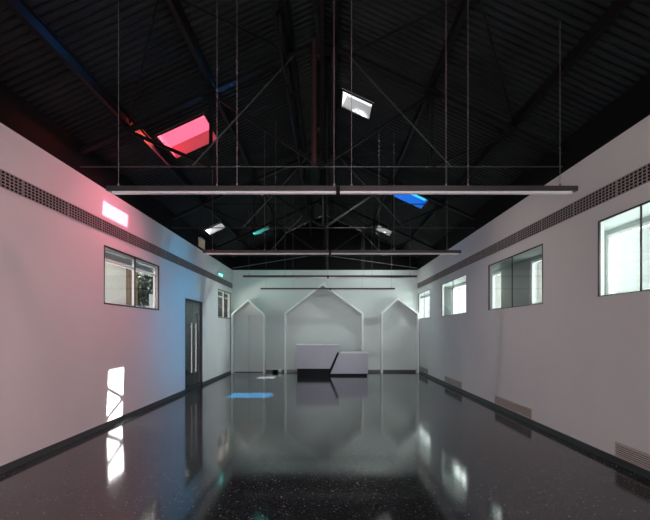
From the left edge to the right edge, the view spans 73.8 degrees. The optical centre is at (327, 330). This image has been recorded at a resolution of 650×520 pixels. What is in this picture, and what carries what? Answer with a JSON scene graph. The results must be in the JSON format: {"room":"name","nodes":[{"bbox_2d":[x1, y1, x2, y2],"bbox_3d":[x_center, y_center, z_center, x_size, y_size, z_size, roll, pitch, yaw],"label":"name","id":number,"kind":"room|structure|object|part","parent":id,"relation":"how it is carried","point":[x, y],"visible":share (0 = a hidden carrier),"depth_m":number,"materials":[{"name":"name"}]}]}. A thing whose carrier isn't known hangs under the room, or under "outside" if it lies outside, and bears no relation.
{"room":"reception lobby","nodes":[
{"label":"reception lobby","id":0,"kind":"room"},
{"bbox_2d":[0,82,231,465],"bbox_3d":[-3.790,-0.597,6.475,0.280,4.393,20.950,0,0,0],"label":"wall","id":1,"kind":"structure","parent":0,"point":[72,362],"depth_m":6.30,"materials":[{"name":"white paint"}]},
{"bbox_2d":[0,371,230,473],"bbox_3d":[-3.644,1.558,6.325,0.012,0.085,20.650,0,0,0],"label":"baseboard","id":2,"kind":"structure","parent":1,"relation":"attached to","point":[6,467],"depth_m":6.41,"materials":[{"name":"grey"}]},
{"bbox_2d":[0,169,232,288],"bbox_3d":[-3.643,-1.700,6.365,0.014,0.200,20.530,0,0,0],"label":"air vent","id":3,"kind":"object","parent":1,"relation":"in","point":[10,182],"visible":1,"depth_m":6.54,"materials":[{"name":"grey metal"}]},
{"bbox_2d":[104,245,158,310],"bbox_3d":[-3.703,-0.915,8.230,0.114,0.970,2.320,0,0,0],"label":"window","id":4,"kind":"structure","parent":1,"relation":"in","point":[134,259],"depth_m":8.24,"materials":[{"name":"grey metal"}]},
{"bbox_2d":[185,298,202,392],"bbox_3d":[-3.683,0.385,11.875,0.073,2.430,1.550,0,0,0],"label":"door","id":5,"kind":"structure","parent":1,"relation":"in","point":[187,388],"depth_m":12.25,"materials":[{"name":"grey"}]},
{"bbox_3d":[-3.677,0.475,11.685,0.057,1.350,0.028,0,0,0],"label":"handle","id":6,"kind":"part","parent":5,"relation":"part of","materials":[{"name":"silver metal"}]},
{"bbox_3d":[-3.677,0.475,12.065,0.057,1.350,0.028,0,0,0],"label":"handle","id":7,"kind":"part","parent":5,"relation":"part of","materials":[{"name":"silver metal"}]},
{"bbox_3d":[-3.705,1.540,12.248,0.021,0.100,0.735,0,0,0],"label":"rail","id":8,"kind":"part","parent":5,"relation":"part of","materials":[{"name":"grey"}]},
{"bbox_2d":[198,237,204,249],"bbox_3d":[-3.660,-2.525,12.600,0.020,0.250,0.600,0,0,0],"label":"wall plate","id":9,"kind":"object","parent":1,"relation":"attached to","point":[201,243],"visible":1,"depth_m":12.55,"materials":[{"name":"beige"}]},
{"bbox_2d":[218,289,230,318],"bbox_3d":[-3.703,-0.915,15.415,0.114,0.970,1.930,0,0,0],"label":"window","id":10,"kind":"structure","parent":1,"relation":"in","point":[219,290],"depth_m":15.51,"materials":[{"name":"grey metal"}]},
{"bbox_2d":[232,256,306,268],"bbox_3d":[-2.005,-2.650,16.600,3.334,0.568,0.028,0,0,0],"label":"rod","id":11,"kind":"object","parent":1,"relation":"attached to","point":[302,256],"visible":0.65,"depth_m":16.59,"materials":[{"name":"grey metal"}]},
{"bbox_2d":[79,39,563,169],"bbox_3d":[-0.090,-3.365,6.412,7.198,1.951,0.115,0,0,0],"label":"roof truss","id":12,"kind":"object","parent":1,"relation":"attached to","point":[210,95],"visible":0.9,"depth_m":6.43,"materials":[{"name":"metal"}]},
{"bbox_3d":[-1.730,-3.486,6.430,0.220,0.160,0.012,0,0,0],"label":"gusset plate","id":13,"kind":"part","parent":12,"relation":"part of","materials":[{"name":"paint"}]},
{"bbox_3d":[-1.730,-2.460,6.430,0.180,0.140,0.012,0,0,0],"label":"gusset plate","id":14,"kind":"part","parent":12,"relation":"part of","materials":[{"name":"paint"}]},
{"bbox_3d":[-1.250,-3.233,6.390,1.499,1.624,0.026,0,0,0],"label":"diagonal rod","id":15,"kind":"part","parent":12,"relation":"part of","materials":[{"name":"grey metal"}]},
{"bbox_2d":[270,0,286,85],"bbox_3d":[-0.610,-3.831,4.515,0.035,0.415,3.790,0,0,0],"label":"girder","id":16,"kind":"object","parent":12,"relation":"attached to","point":[280,38],"visible":1,"depth_m":5.59,"materials":[{"name":"metal"}]},
{"bbox_2d":[285,61,301,176],"bbox_3d":[-0.610,-3.831,8.345,0.035,0.415,3.790,0,0,0],"label":"girder","id":17,"kind":"object","parent":12,"relation":"attached to","point":[289,98],"visible":0.89,"depth_m":7.59,"materials":[{"name":"metal"}]},
{"bbox_2d":[312,38,319,165],"bbox_3d":[-0.170,-3.320,6.345,0.121,1.820,0.171,0,0,0],"label":"pipe","id":18,"kind":"object","parent":12,"relation":"hanging from","point":[315,57],"visible":0.94,"depth_m":6.26,"materials":[{"name":"black metal"}]},
{"bbox_2d":[312,0,324,159],"bbox_3d":[-0.090,-3.315,4.515,0.105,1.612,3.748,0,0,0],"label":"brace","id":19,"kind":"object","parent":12,"relation":"attached to","point":[319,38],"visible":1,"depth_m":5.03,"materials":[{"name":"paint"}]},
{"bbox_3d":[-0.090,-2.430,6.430,7.160,0.024,0.024,0,0,0],"label":"tie rod","id":20,"kind":"part","parent":12,"relation":"part of","materials":[{"name":"grey metal"}]},
{"bbox_3d":[-0.090,-3.345,6.430,0.070,1.870,0.070,0,0,0],"label":"king post","id":21,"kind":"part","parent":12,"relation":"part of","materials":[{"name":"metal"}]},
{"bbox_3d":[-0.090,-4.190,6.430,0.320,0.220,0.012,0,0,0],"label":"gusset plate","id":22,"kind":"part","parent":12,"relation":"part of","materials":[{"name":"paint"}]},
{"bbox_2d":[318,57,325,223],"bbox_3d":[-0.090,-3.315,8.345,0.105,1.612,3.748,0,0,0],"label":"brace","id":23,"kind":"object","parent":12,"relation":"attached to","point":[324,169],"visible":0.34,"depth_m":8.76,"materials":[{"name":"paint"}]},
{"bbox_3d":[1.070,-3.233,6.390,1.499,1.624,0.026,0,0,0],"label":"diagonal rod","id":24,"kind":"part","parent":12,"relation":"part of","materials":[{"name":"grey metal"}]},
{"bbox_3d":[1.550,-3.486,6.430,0.220,0.160,0.012,0,0,0],"label":"gusset plate","id":25,"kind":"part","parent":12,"relation":"part of","materials":[{"name":"paint"}]},
{"bbox_3d":[1.550,-2.460,6.430,0.180,0.140,0.012,0,0,0],"label":"gusset plate","id":26,"kind":"part","parent":12,"relation":"part of","materials":[{"name":"paint"}]},
{"bbox_2d":[172,148,474,229],"bbox_3d":[-0.090,-3.365,10.242,7.198,1.951,0.115,0,0,0],"label":"roof truss","id":27,"kind":"object","parent":1,"relation":"attached to","point":[255,182],"visible":0.81,"depth_m":10.25,"materials":[{"name":"metal"}]},
{"bbox_3d":[-1.250,-3.233,10.220,1.499,1.624,0.026,0,0,0],"label":"diagonal rod","id":28,"kind":"part","parent":27,"relation":"part of","materials":[{"name":"grey metal"}]},
{"bbox_2d":[301,161,308,215],"bbox_3d":[-0.610,-3.831,12.175,0.035,0.415,3.790,0,0,0],"label":"girder","id":29,"kind":"object","parent":27,"relation":"attached to","point":[303,174],"visible":0.78,"depth_m":11.72,"materials":[{"name":"metal"}]},
{"bbox_3d":[-0.090,-2.430,10.260,7.160,0.024,0.024,0,0,0],"label":"tie rod","id":30,"kind":"part","parent":27,"relation":"part of","materials":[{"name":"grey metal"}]},
{"bbox_3d":[-0.090,-3.345,10.260,0.070,1.870,0.070,0,0,0],"label":"king post","id":31,"kind":"part","parent":27,"relation":"part of","materials":[{"name":"metal"}]},
{"bbox_3d":[-0.090,-4.190,10.260,0.320,0.220,0.012,0,0,0],"label":"gusset plate","id":32,"kind":"part","parent":27,"relation":"part of","materials":[{"name":"paint"}]},
{"bbox_3d":[1.070,-3.233,10.220,1.499,1.624,0.026,0,0,0],"label":"diagonal rod","id":33,"kind":"part","parent":27,"relation":"part of","materials":[{"name":"grey metal"}]},
{"bbox_3d":[1.550,-3.486,10.260,0.220,0.160,0.012,0,0,0],"label":"gusset plate","id":34,"kind":"part","parent":27,"relation":"part of","materials":[{"name":"paint"}]},
{"bbox_3d":[1.550,-2.460,10.260,0.180,0.140,0.012,0,0,0],"label":"gusset plate","id":35,"kind":"part","parent":27,"relation":"part of","materials":[{"name":"paint"}]},
{"bbox_2d":[215,198,434,256],"bbox_3d":[-0.090,-3.365,14.072,7.198,1.951,0.115,0,0,0],"label":"roof truss","id":36,"kind":"object","parent":1,"relation":"attached to","point":[273,223],"visible":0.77,"depth_m":14.08,"materials":[{"name":"metal"}]},
{"bbox_3d":[-1.250,-3.233,14.050,1.499,1.624,0.026,0,0,0],"label":"diagonal rod","id":37,"kind":"part","parent":36,"relation":"part of","materials":[{"name":"grey metal"}]},
{"bbox_3d":[-0.090,-2.430,14.090,7.160,0.024,0.024,0,0,0],"label":"tie rod","id":38,"kind":"part","parent":36,"relation":"part of","materials":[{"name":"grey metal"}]},
{"bbox_3d":[-0.090,-4.190,14.090,0.320,0.220,0.012,0,0,0],"label":"gusset plate","id":39,"kind":"part","parent":36,"relation":"part of","materials":[{"name":"paint"}]},
{"bbox_3d":[1.070,-3.233,14.050,1.499,1.624,0.026,0,0,0],"label":"diagonal rod","id":40,"kind":"part","parent":36,"relation":"part of","materials":[{"name":"grey metal"}]},
{"bbox_2d":[105,252,152,273],"bbox_3d":[-3.885,-1.295,9.500,0.230,0.110,5.000,0,0,0],"label":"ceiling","id":41,"kind":"structure","parent":0,"point":[109,256],"depth_m":8.15,"materials":[{"name":"grey paint"}]},
{"bbox_2d":[149,294,197,384],"bbox_3d":[-4.150,0.340,11.875,0.760,2.520,1.750,0,0,0],"label":"wall","id":42,"kind":"structure","parent":0,"point":[191,307],"depth_m":12.67,"materials":[{"name":"grey paint"}]},
{"bbox_2d":[0,372,649,519],"bbox_3d":[0.010,1.675,6.325,7.920,0.150,21.250,0,0,0],"label":"floor","id":43,"kind":"structure","parent":0,"point":[236,445],"depth_m":5.25,"materials":[{"name":"stone"}]},
{"bbox_2d":[231,299,265,372],"bbox_3d":[-2.990,0.215,16.465,1.260,2.770,0.370,0,0,0],"label":"niche","id":44,"kind":"object","parent":43,"relation":"on","point":[248,333],"visible":0.98,"depth_m":16.59,"materials":[{"name":"white paint"}]},
{"bbox_3d":[-3.278,0.505,16.610,0.544,2.150,0.040,0,0,0],"label":"door panel","id":45,"kind":"part","parent":44,"relation":"part of","materials":[{"name":"paint"}]},
{"bbox_3d":[-2.712,0.505,16.610,0.564,2.150,0.040,0,0,0],"label":"door panel","id":46,"kind":"part","parent":44,"relation":"part of","materials":[{"name":"paint"}]},
{"bbox_2d":[284,283,363,372],"bbox_3d":[-0.130,-0.090,16.465,2.980,3.380,0.370,0,0,0],"label":"niche","id":47,"kind":"object","parent":43,"relation":"on","point":[322,284],"visible":0.85,"depth_m":16.28,"materials":[{"name":"white paint"}]},
{"bbox_2d":[296,344,368,375],"bbox_3d":[0.175,1.045,15.592,2.550,1.110,0.715,0,0,0],"label":"reception desk","id":48,"kind":"object","parent":43,"relation":"on","point":[311,359],"visible":1,"depth_m":15.27,"materials":[{"name":"white"}]},
{"bbox_2d":[296,344,340,344],"bbox_3d":[-0.311,0.505,15.607,1.578,0.030,0.685,0,0,0],"label":"countertop","id":49,"kind":"structure","parent":48,"relation":"on","point":[296,344],"depth_m":15.26,"materials":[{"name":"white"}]},
{"bbox_2d":[331,353,367,373],"bbox_3d":[0.771,1.170,15.595,1.318,0.710,0.710,0,0,0],"label":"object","id":50,"kind":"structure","parent":48,"relation":"on","point":[346,363],"depth_m":15.24,"materials":[{"name":"white"}]},
{"bbox_2d":[339,351,368,352],"bbox_3d":[0.930,0.792,15.592,1.040,0.035,0.715,0,0,0],"label":"countertop","id":51,"kind":"structure","parent":48,"relation":"on","point":[339,351],"depth_m":15.23,"materials":[{"name":"white"}]},
{"bbox_2d":[380,298,418,372],"bbox_3d":[2.740,0.190,16.465,1.420,2.820,0.370,0,0,0],"label":"niche","id":52,"kind":"object","parent":43,"relation":"on","point":[397,299],"visible":0.95,"depth_m":16.28,"materials":[{"name":"white paint"}]},
{"bbox_2d":[0,0,649,257],"bbox_3d":[-0.050,-3.520,6.398,8.440,1.989,21.597,0,0,0],"label":"roof beams","id":53,"kind":"structure","parent":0,"point":[531,39],"depth_m":6.14,"materials":[{"name":"black metal"}]},
{"bbox_2d":[2,0,251,249],"bbox_3d":[-2.942,-3.090,6.350,0.095,0.120,20.700,0,0,0],"label":"purlin","id":54,"kind":"object","parent":53,"relation":"attached to","point":[20,8],"visible":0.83,"depth_m":5.27,"materials":[{"name":"paint"}]},
{"bbox_2d":[153,112,220,160],"bbox_3d":[-2.472,-3.493,7.640,0.953,0.614,1.020,0,0,0],"label":"skylight","id":55,"kind":"object","parent":53,"relation":"attached to","point":[191,135],"visible":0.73,"depth_m":7.93,"materials":[{"name":"red paint"}]},
{"bbox_3d":[-2.534,-3.609,7.640,0.830,0.382,0.980,0,0,0],"label":"pane","id":56,"kind":"part","parent":55,"relation":"part of","materials":[{"name":"glass"}]},
{"bbox_2d":[203,222,225,235],"bbox_3d":[-3.337,-3.095,12.790,0.643,0.472,0.680,0,0,0],"label":"skylight","id":57,"kind":"object","parent":53,"relation":"attached to","point":[215,230],"visible":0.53,"depth_m":13.08,"materials":[{"name":"white glass"}]},
{"bbox_2d":[166,0,283,236],"bbox_3d":[-1.712,-3.656,6.350,0.095,0.120,20.700,0,0,0],"label":"purlin","id":58,"kind":"object","parent":53,"relation":"attached to","point":[175,6],"visible":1,"depth_m":6.11,"materials":[{"name":"paint"}]},
{"bbox_2d":[129,0,287,122],"bbox_3d":[-1.740,-3.561,4.515,2.320,1.101,3.643,0,0,0],"label":"rods","id":59,"kind":"object","parent":58,"relation":"attached to","point":[157,1],"visible":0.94,"depth_m":5.30,"materials":[{"name":"paint"}]},
{"bbox_2d":[209,164,305,235],"bbox_3d":[-1.740,-3.561,12.175,2.320,1.101,3.643,0,0,0],"label":"rods","id":60,"kind":"object","parent":58,"relation":"attached to","point":[298,164],"visible":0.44,"depth_m":11.70,"materials":[{"name":"paint"}]},
{"bbox_2d":[243,209,307,249],"bbox_3d":[-1.740,-3.561,15.345,2.318,1.100,2.327,0,0,0],"label":"rods","id":61,"kind":"object","parent":58,"relation":"attached to","point":[304,209],"visible":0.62,"depth_m":15.12,"materials":[{"name":"paint"}]},
{"bbox_2d":[252,226,270,236],"bbox_3d":[-2.337,-3.555,15.010,0.683,0.490,0.640,0,0,0],"label":"skylight","id":62,"kind":"object","parent":53,"relation":"attached to","point":[261,230],"visible":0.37,"depth_m":15.28,"materials":[{"name":"teal glass"}]},
{"bbox_2d":[282,0,314,219],"bbox_3d":[-0.522,-4.203,6.350,0.095,0.120,20.700,0,0,0],"label":"purlin","id":63,"kind":"object","parent":53,"relation":"attached to","point":[287,9],"visible":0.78,"depth_m":7.27,"materials":[{"name":"paint"}]},
{"bbox_2d":[260,240,394,289],"bbox_3d":[0.013,-2.966,16.037,4.978,2.959,0.072,0,0,0],"label":"lamp","id":64,"kind":"object","parent":53,"relation":"hanging from","point":[391,288],"visible":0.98,"depth_m":16.01,"materials":[{"name":"grey metal"}]},
{"bbox_2d":[262,289,328,289],"bbox_3d":[-1.166,-1.504,16.037,2.504,0.028,0.048,0,0,0],"label":"diffuser","id":65,"kind":"object","parent":64,"relation":"attached to","point":[262,289],"depth_m":16.01,"materials":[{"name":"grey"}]},
{"bbox_2d":[331,289,392,289],"bbox_3d":[1.275,-1.504,16.037,2.337,0.028,0.048,0,0,0],"label":"diffuser","id":66,"kind":"object","parent":64,"relation":"attached to","point":[331,289],"depth_m":16.01,"materials":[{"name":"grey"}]},
{"bbox_2d":[243,275,416,277],"bbox_3d":[0.075,-2.963,12.443,4.996,2.935,0.072,0,0,0],"label":"lamp","id":67,"kind":"object","parent":53,"relation":"hanging from","point":[245,276],"visible":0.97,"depth_m":12.41,"materials":[{"name":"grey metal"}]},
{"bbox_2d":[245,277,326,277],"bbox_3d":[-1.179,-1.514,12.443,2.372,0.028,0.048,0,0,0],"label":"diffuser","id":68,"kind":"object","parent":67,"relation":"attached to","point":[245,277],"depth_m":12.42,"materials":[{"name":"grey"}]},
{"bbox_2d":[329,277,414,277],"bbox_3d":[1.271,-1.514,12.443,2.488,0.028,0.048,0,0,0],"label":"diffuser","id":69,"kind":"object","parent":67,"relation":"attached to","point":[329,277],"depth_m":12.42,"materials":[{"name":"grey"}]},
{"bbox_2d":[203,131,460,254],"bbox_3d":[0.089,-2.954,8.392,4.996,2.976,0.072,0,0,0],"label":"lamp","id":70,"kind":"object","parent":53,"relation":"hanging from","point":[208,252],"visible":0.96,"depth_m":8.36,"materials":[{"name":"grey metal"}]},
{"bbox_2d":[206,253,328,254],"bbox_3d":[-1.155,-1.484,8.392,2.391,0.028,0.048,0,0,0],"label":"diffuser","id":71,"kind":"object","parent":70,"relation":"attached to","point":[206,253],"depth_m":8.38,"materials":[{"name":"grey"}]},
{"bbox_2d":[331,253,457,254],"bbox_3d":[1.295,-1.484,8.392,2.469,0.028,0.048,0,0,0],"label":"diffuser","id":72,"kind":"object","parent":70,"relation":"attached to","point":[331,253],"depth_m":8.38,"materials":[{"name":"grey"}]},
{"bbox_2d":[329,0,340,219],"bbox_3d":[0.128,-4.318,6.350,0.095,0.120,20.700,0,0,0],"label":"purlin","id":73,"kind":"object","parent":53,"relation":"attached to","point":[336,3],"visible":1,"depth_m":7.44,"materials":[{"name":"paint"}]},
{"bbox_2d":[106,0,577,195],"bbox_3d":[0.155,-2.926,4.606,4.996,2.960,0.072,0,0,0],"label":"lamp","id":74,"kind":"object","parent":53,"relation":"hanging from","point":[116,190],"visible":1,"depth_m":4.58,"materials":[{"name":"grey metal"}]},
{"bbox_2d":[112,191,335,194],"bbox_3d":[-1.091,-1.464,4.606,2.387,0.028,0.048,0,0,0],"label":"diffuser","id":75,"kind":"object","parent":74,"relation":"attached to","point":[113,192],"depth_m":4.58,"materials":[{"name":"grey"}]},
{"bbox_2d":[340,191,571,194],"bbox_3d":[1.359,-1.464,4.606,2.473,0.028,0.048,0,0,0],"label":"diffuser","id":76,"kind":"object","parent":74,"relation":"attached to","point":[341,192],"depth_m":4.58,"materials":[{"name":"grey"}]},
{"bbox_2d":[339,88,374,121],"bbox_3d":[0.577,-4.282,8.055,0.703,0.500,0.650,0,0,0],"label":"skylight","id":77,"kind":"object","parent":53,"relation":"attached to","point":[358,108],"visible":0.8,"depth_m":8.33,"materials":[{"name":"white glass"}]},
{"bbox_2d":[376,225,392,236],"bbox_3d":[2.032,-3.613,15.250,0.653,0.476,0.800,0,0,0],"label":"skylight","id":78,"kind":"object","parent":53,"relation":"attached to","point":[380,230],"visible":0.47,"depth_m":15.60,"materials":[{"name":"white glass"}]},
{"bbox_2d":[391,195,429,209],"bbox_3d":[2.152,-3.557,11.250,0.993,0.633,0.920,0,0,0],"label":"skylight","id":79,"kind":"object","parent":53,"relation":"attached to","point":[409,199],"visible":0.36,"depth_m":11.66,"materials":[{"name":"blue glass"}]},
{"bbox_2d":[367,0,471,236],"bbox_3d":[1.567,-3.656,6.350,0.095,0.120,20.700,0,0,0],"label":"purlin","id":80,"kind":"object","parent":53,"relation":"attached to","point":[463,9],"visible":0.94,"depth_m":6.09,"materials":[{"name":"paint"}]},
{"bbox_2d":[338,210,405,249],"bbox_3d":[1.560,-3.561,15.345,2.317,1.101,2.327,0,0,0],"label":"rods","id":81,"kind":"object","parent":80,"relation":"attached to","point":[346,210],"visible":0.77,"depth_m":15.27,"materials":[{"name":"paint"}]},
{"bbox_2d":[340,163,437,235],"bbox_3d":[1.560,-3.561,12.175,2.320,1.101,3.643,0,0,0],"label":"rods","id":82,"kind":"object","parent":80,"relation":"attached to","point":[348,163],"visible":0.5,"depth_m":11.77,"materials":[{"name":"paint"}]},
{"bbox_2d":[355,0,512,122],"bbox_3d":[1.560,-3.561,4.515,2.320,1.101,3.643,0,0,0],"label":"rods","id":83,"kind":"object","parent":80,"relation":"attached to","point":[453,1],"visible":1,"depth_m":5.30,"materials":[{"name":"paint"}]},
{"bbox_2d":[399,0,632,249],"bbox_3d":[2.797,-3.090,6.350,0.095,0.120,20.700,0,0,0],"label":"purlin","id":84,"kind":"object","parent":53,"relation":"attached to","point":[613,12],"visible":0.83,"depth_m":5.29,"materials":[{"name":"paint"}]},
{"bbox_2d":[232,270,417,369],"bbox_3d":[-0.090,-0.360,16.750,7.120,3.920,0.200,0,0,0],"label":"wall","id":85,"kind":"structure","parent":0,"point":[323,317],"depth_m":16.65,"materials":[{"name":"paint"}]},
{"bbox_2d":[266,370,415,371],"bbox_3d":[-0.090,1.558,16.644,7.096,0.085,0.012,0,0,0],"label":"baseboard","id":86,"kind":"structure","parent":85,"relation":"attached to","point":[266,370],"depth_m":16.64,"materials":[{"name":"grey"}]},
{"bbox_2d":[232,216,417,269],"bbox_3d":[-0.090,-3.385,16.800,7.160,2.130,0.200,0,0,0],"label":"roof truss","id":87,"kind":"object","parent":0,"point":[335,237],"depth_m":16.70,"materials":[{"name":"black metal"}]},
{"bbox_2d":[418,73,649,455],"bbox_3d":[3.620,-0.597,6.475,0.300,4.393,20.950,0,0,0],"label":"wall","id":88,"kind":"structure","parent":0,"point":[579,359],"depth_m":6.31,"materials":[{"name":"white paint"}]},
{"bbox_2d":[332,256,417,268],"bbox_3d":[1.575,-2.650,16.600,3.834,0.568,0.028,0,0,0],"label":"rod","id":89,"kind":"object","parent":88,"relation":"attached to","point":[332,256],"visible":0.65,"depth_m":16.59,"materials":[{"name":"grey metal"}]},
{"bbox_2d":[419,366,427,373],"bbox_3d":[3.464,1.423,15.670,0.012,0.175,1.460,0,0,0],"label":"air vent","id":90,"kind":"object","parent":88,"relation":"in","point":[422,369],"visible":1,"depth_m":15.59,"materials":[{"name":"silver metal"}]},
{"bbox_2d":[418,289,429,318],"bbox_3d":[3.478,-0.915,15.570,0.024,0.970,1.860,0,0,0],"label":"window","id":91,"kind":"structure","parent":88,"relation":"in","point":[429,289],"depth_m":16.48,"materials":[{"name":"grey metal"}]},
{"bbox_2d":[445,376,461,388],"bbox_3d":[3.464,1.423,11.970,0.012,0.175,1.620,0,0,0],"label":"air vent","id":92,"kind":"object","parent":88,"relation":"in","point":[449,380],"visible":1,"depth_m":11.87,"materials":[{"name":"silver metal"}]},
{"bbox_2d":[441,274,466,315],"bbox_3d":[3.478,-0.915,11.985,0.024,0.970,2.370,0,0,0],"label":"window","id":93,"kind":"structure","parent":88,"relation":"in","point":[466,274],"depth_m":11.67,"materials":[{"name":"grey"}]},
{"bbox_2d":[495,395,531,418],"bbox_3d":[3.464,1.423,8.150,0.012,0.175,1.620,0,0,0],"label":"air vent","id":94,"kind":"object","parent":88,"relation":"in","point":[522,410],"visible":1,"depth_m":8.02,"materials":[{"name":"silver metal"}]},
{"bbox_2d":[488,244,542,309],"bbox_3d":[3.478,-0.915,8.150,0.024,0.970,2.360,0,0,0],"label":"window","id":95,"kind":"structure","parent":88,"relation":"in","point":[540,244],"depth_m":8.14,"materials":[{"name":"grey metal"}]},
{"bbox_2d":[417,163,649,288],"bbox_3d":[3.463,-1.700,6.365,0.014,0.200,20.530,0,0,0],"label":"air vent","id":96,"kind":"object","parent":88,"relation":"in","point":[640,176],"visible":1,"depth_m":6.33,"materials":[{"name":"grey metal"}]},
{"bbox_2d":[419,371,649,478],"bbox_3d":[3.464,1.558,6.325,0.012,0.085,20.650,0,0,0],"label":"baseboard","id":97,"kind":"structure","parent":88,"relation":"attached to","point":[643,472],"depth_m":6.32,"materials":[{"name":"grey"}]},
{"bbox_2d":[421,203,649,296],"bbox_3d":[3.700,-0.900,11.150,0.460,1.200,16.500,0,0,0],"label":"trim","id":98,"kind":"structure","parent":88,"relation":"attached to","point":[633,215],"depth_m":6.07,"materials":[{"name":"grey paint"}]},
{"bbox_2d":[598,200,649,296],"bbox_3d":[3.478,-0.915,4.800,0.024,0.970,1.500,0,0,0],"label":"window","id":99,"kind":"structure","parent":88,"relation":"in","point":[647,202],"depth_m":5.17,"materials":[{"name":"grey metal"}]},
{"bbox_2d":[615,441,649,470],"bbox_3d":[3.464,1.423,4.380,0.012,0.175,1.660,0,0,0],"label":"air vent","id":100,"kind":"object","parent":88,"relation":"in","point":[639,458],"visible":1,"depth_m":4.91,"materials":[{"name":"silver metal"}]},
{"bbox_2d":[421,216,649,315],"bbox_3d":[4.000,-0.360,7.700,0.140,3.920,23.400,0,0,0],"label":"wall","id":101,"kind":"structure","parent":0,"point":[521,270],"depth_m":8.81,"materials":[{"name":"grey paint"}]},
{"bbox_2d":[421,296,429,317],"bbox_3d":[3.975,-0.910,17.750,0.050,0.860,2.300,0,0,0],"label":"window","id":102,"kind":"structure","parent":101,"relation":"in","point":[427,296],"depth_m":17.39,"materials":[{"name":"white metal"}]},
{"bbox_2d":[453,284,465,313],"bbox_3d":[3.975,-0.910,12.875,0.050,0.860,1.550,0,0,0],"label":"window","id":103,"kind":"structure","parent":101,"relation":"in","point":[460,286],"depth_m":12.85,"materials":[{"name":"white metal"}]},
{"bbox_2d":[492,272,500,308],"bbox_3d":[3.975,-0.910,10.100,0.050,0.860,0.600,0,0,0],"label":"window","id":104,"kind":"structure","parent":101,"relation":"in","point":[498,273],"depth_m":10.36,"materials":[{"name":"white"}]},
{"bbox_2d":[531,258,541,303],"bbox_3d":[3.975,-0.910,8.125,0.050,0.860,0.550,0,0,0],"label":"window","id":105,"kind":"structure","parent":101,"relation":"in","point":[533,262],"depth_m":8.36,"materials":[{"name":"white"}]},
{"bbox_2d":[608,221,649,294],"bbox_3d":[3.975,-0.910,5.150,0.050,0.860,1.900,0,0,0],"label":"window","id":106,"kind":"structure","parent":101,"relation":"in","point":[610,237],"depth_m":6.06,"materials":[{"name":"white metal"}]},
{"label":"outside","id":107,"kind":"structure","parent":0,"visible":0},
{"bbox_3d":[1.000,1.830,10.000,30.000,0.140,48.000,0,0,0],"label":"ground","id":108,"kind":"structure","parent":107,"visible":0},
{"bbox_2d":[105,251,125,303],"bbox_3d":[-7.750,-1.120,12.675,0.300,5.760,7.350,0,0,0],"label":"wall","id":109,"kind":"structure","parent":108,"relation":"on","point":[115,276],"depth_m":15.53,"materials":[{"name":"white paint"}]},
{"bbox_2d":[126,258,136,305],"bbox_3d":[-7.725,-1.170,16.735,0.450,5.860,0.730,0,0,0],"label":"brick pier","id":110,"kind":"structure","parent":108,"relation":"on","point":[128,271],"depth_m":16.41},
{"bbox_2d":[137,272,152,306],"bbox_3d":[-8.871,-0.682,19.432,2.590,4.893,2.621,0,0,0],"label":"bushy tree","id":111,"kind":"object","parent":108,"relation":"on","point":[144,285],"visible":0.21,"depth_m":19.15,"materials":[{"name":"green plant"}]},
{"bbox_2d":[218,291,227,317],"bbox_3d":[-4.950,-0.820,21.300,0.300,5.160,7.400,0,0,0],"label":"wall","id":112,"kind":"structure","parent":108,"relation":"on","point":[219,293],"depth_m":19.62,"materials":[{"name":"grey paint"}]},
{"bbox_2d":[497,226,649,307],"bbox_3d":[10.500,-3.320,8.000,3.000,10.160,32.000,0,0,0],"label":"neighbouring building","id":113,"kind":"structure","parent":108,"relation":"on","point":[628,244],"depth_m":12.90,"materials":[{"name":"white"}]}
]}

